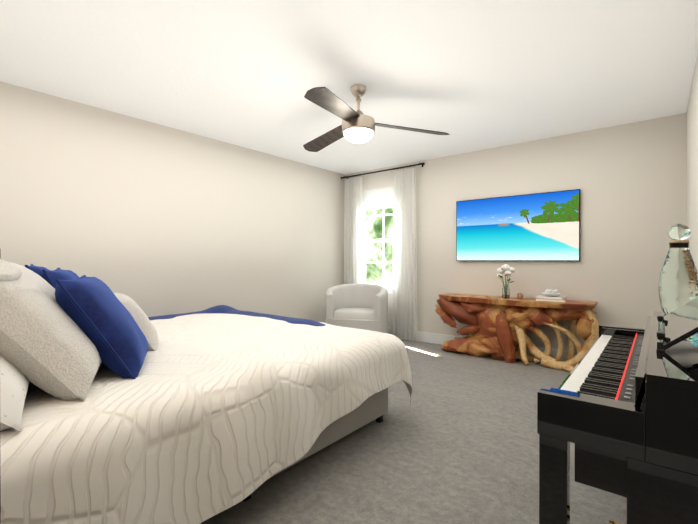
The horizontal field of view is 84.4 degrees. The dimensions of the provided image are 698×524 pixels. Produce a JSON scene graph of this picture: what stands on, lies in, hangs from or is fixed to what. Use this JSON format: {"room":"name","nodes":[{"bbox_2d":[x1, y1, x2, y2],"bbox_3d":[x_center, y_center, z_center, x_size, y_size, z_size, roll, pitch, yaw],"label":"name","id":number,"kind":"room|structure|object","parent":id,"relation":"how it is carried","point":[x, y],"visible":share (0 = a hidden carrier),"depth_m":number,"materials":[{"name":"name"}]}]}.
{"room":"bedroom","nodes":[
{"label":"bedroom","id":0,"kind":"room"},
{"bbox_2d":[0,81,344,322],"bbox_3d":[-1.677,-0.140,4.138,0.120,2.440,4.980,0,0,39],"label":"wall","id":1,"kind":"structure","parent":0,"point":[150,219],"depth_m":3.83,"materials":[{"name":"beige paint"}]},
{"bbox_2d":[0,0,697,174],"bbox_3d":[-0.062,-1.383,2.829,4.270,0.060,5.220,0,0,39],"label":"ceiling","id":2,"kind":"structure","parent":0,"point":[471,75],"depth_m":2.65,"materials":[{"name":"white paint"}]},
{"bbox_2d":[303,84,448,151],"bbox_3d":[-0.059,-1.141,3.007,1.242,0.425,1.317,0,0,39],"label":"ceiling fan","id":3,"kind":"object","parent":2,"relation":"hanging from","point":[358,126],"visible":1,"depth_m":2.91,"materials":[{"name":"silver metal"}]},
{"bbox_2d":[200,339,626,523],"bbox_3d":[-0.062,1.117,2.842,4.270,0.060,5.220,0,0,39],"label":"floor","id":4,"kind":"structure","parent":0,"point":[454,439],"depth_m":2.06,"materials":[{"name":"carpet"}]},
{"bbox_2d":[0,260,411,523],"bbox_3d":[-1.220,0.515,2.312,2.259,1.150,2.674,0,0,39],"label":"bed","id":5,"kind":"object","parent":4,"relation":"on","point":[117,408],"visible":1,"depth_m":1.47,"materials":[{"name":"white fabric"}]},
{"bbox_2d":[325,283,387,332],"bbox_3d":[0.121,0.688,5.130,0.820,0.775,0.627,0,0,14],"label":"tub chair","id":6,"kind":"object","parent":4,"relation":"on","point":[364,306],"visible":0.73,"depth_m":4.93,"materials":[{"name":"white leather"}]},
{"bbox_2d":[435,293,598,371],"bbox_3d":[1.758,0.754,4.244,1.702,0.740,0.449,0,0,39],"label":"console table","id":7,"kind":"object","parent":4,"relation":"on","point":[496,327],"visible":1,"depth_m":4.10,"materials":[{"name":"brown wood"}]},
{"bbox_2d":[497,264,514,297],"bbox_3d":[1.725,0.210,4.239,0.190,0.376,0.163,0,0,39],"label":"vase","id":8,"kind":"object","parent":7,"relation":"on","point":[506,270],"visible":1,"depth_m":4.21,"materials":[{"name":"white plant"}]},
{"bbox_2d":[517,293,522,298],"bbox_3d":[1.852,0.370,4.160,0.062,0.058,0.062,0,0,39],"label":"cup","id":9,"kind":"object","parent":7,"relation":"on","point":[519,295],"visible":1,"depth_m":4.14,"materials":[{"name":"orange glass"}]},
{"bbox_2d":[535,289,566,302],"bbox_3d":[2.076,0.337,3.951,0.276,0.127,0.212,0,0,35],"label":"books","id":10,"kind":"object","parent":7,"relation":"on","point":[550,295],"visible":1,"depth_m":3.90,"materials":[{"name":"beige paper"}]},
{"bbox_2d":[537,297,697,523],"bbox_3d":[1.077,0.601,1.419,0.437,0.989,1.372,0,0,39],"label":"piano","id":11,"kind":"object","parent":4,"relation":"on","point":[618,407],"visible":1,"depth_m":0.95,"materials":[{"name":"black wood"}]},
{"bbox_2d":[658,224,697,313],"bbox_3d":[1.539,0.034,1.795,0.150,0.424,0.150,0,0,39],"label":"bottle","id":12,"kind":"object","parent":11,"relation":"on","point":[678,284],"visible":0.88,"depth_m":1.76,"materials":[{"name":"clear glass"}]},
{"bbox_2d":[345,113,685,351],"bbox_3d":[1.539,-0.143,4.820,4.270,2.440,0.120,0,0,39],"label":"wall","id":13,"kind":"structure","parent":0,"point":[628,180],"depth_m":4.02,"materials":[{"name":"beige paint"}]},
{"bbox_2d":[363,208,393,293],"bbox_3d":[0.486,-0.313,5.624,0.820,1.530,0.120,0,0,39],"label":"window","id":14,"kind":"structure","parent":13,"relation":"in","point":[388,287],"depth_m":5.68,"materials":[{"name":"white"}]},
{"bbox_2d":[363,187,393,209],"bbox_3d":[0.484,-0.930,5.618,0.730,0.296,0.015,0,0,39],"label":"roller","id":15,"kind":"object","parent":14,"relation":"attached to","point":[380,198],"visible":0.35,"depth_m":5.66,"materials":[{"name":"white fabric"}]},
{"bbox_2d":[341,162,424,178],"bbox_3d":[0.446,-1.307,5.553,1.454,0.055,0.100,0,0,39],"label":"curtain rod","id":16,"kind":"object","parent":13,"relation":"attached to","point":[422,164],"visible":1,"depth_m":5.43,"materials":[{"name":"black metal"}]},
{"bbox_2d":[344,177,362,283],"bbox_3d":[0.059,-0.105,5.828,0.399,2.328,0.057,0,0,39],"label":"curtain","id":17,"kind":"object","parent":16,"relation":"hanging from","point":[353,234],"visible":0.56,"depth_m":5.80,"materials":[{"name":"white fabric"}]},
{"bbox_2d":[392,167,417,341],"bbox_3d":[0.765,-0.102,5.258,0.417,2.328,0.059,0,0,39],"label":"curtain","id":18,"kind":"object","parent":16,"relation":"hanging from","point":[404,325],"visible":1,"depth_m":5.24,"materials":[{"name":"white fabric"}]},
{"bbox_2d":[388,327,577,360],"bbox_3d":[1.492,1.009,4.776,3.960,0.135,0.018,0,0,39],"label":"baseboard","id":19,"kind":"structure","parent":13,"relation":"attached to","point":[435,338],"depth_m":5.00,"materials":[{"name":"white wood"}]},
{"bbox_2d":[456,189,580,260],"bbox_3d":[1.885,-0.386,4.436,1.350,0.750,0.038,0,0,39],"label":"tv","id":20,"kind":"object","parent":13,"relation":"attached to","point":[545,226],"visible":0.96,"depth_m":4.36,"materials":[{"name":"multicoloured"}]},
{"bbox_2d":[686,52,697,270],"bbox_3d":[1.553,-0.125,1.533,0.120,2.440,4.980,0,0,39],"label":"wall","id":21,"kind":"structure","parent":0,"point":[692,167],"depth_m":2.78,"materials":[{"name":"beige paint"}]},
{"label":"outside","id":22,"kind":"structure","parent":0,"visible":0},
{"bbox_2d":[366,207,393,283],"bbox_3d":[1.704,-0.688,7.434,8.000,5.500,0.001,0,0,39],"label":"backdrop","id":23,"kind":"structure","parent":22,"point":[374,250],"depth_m":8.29,"materials":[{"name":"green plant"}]}
]}

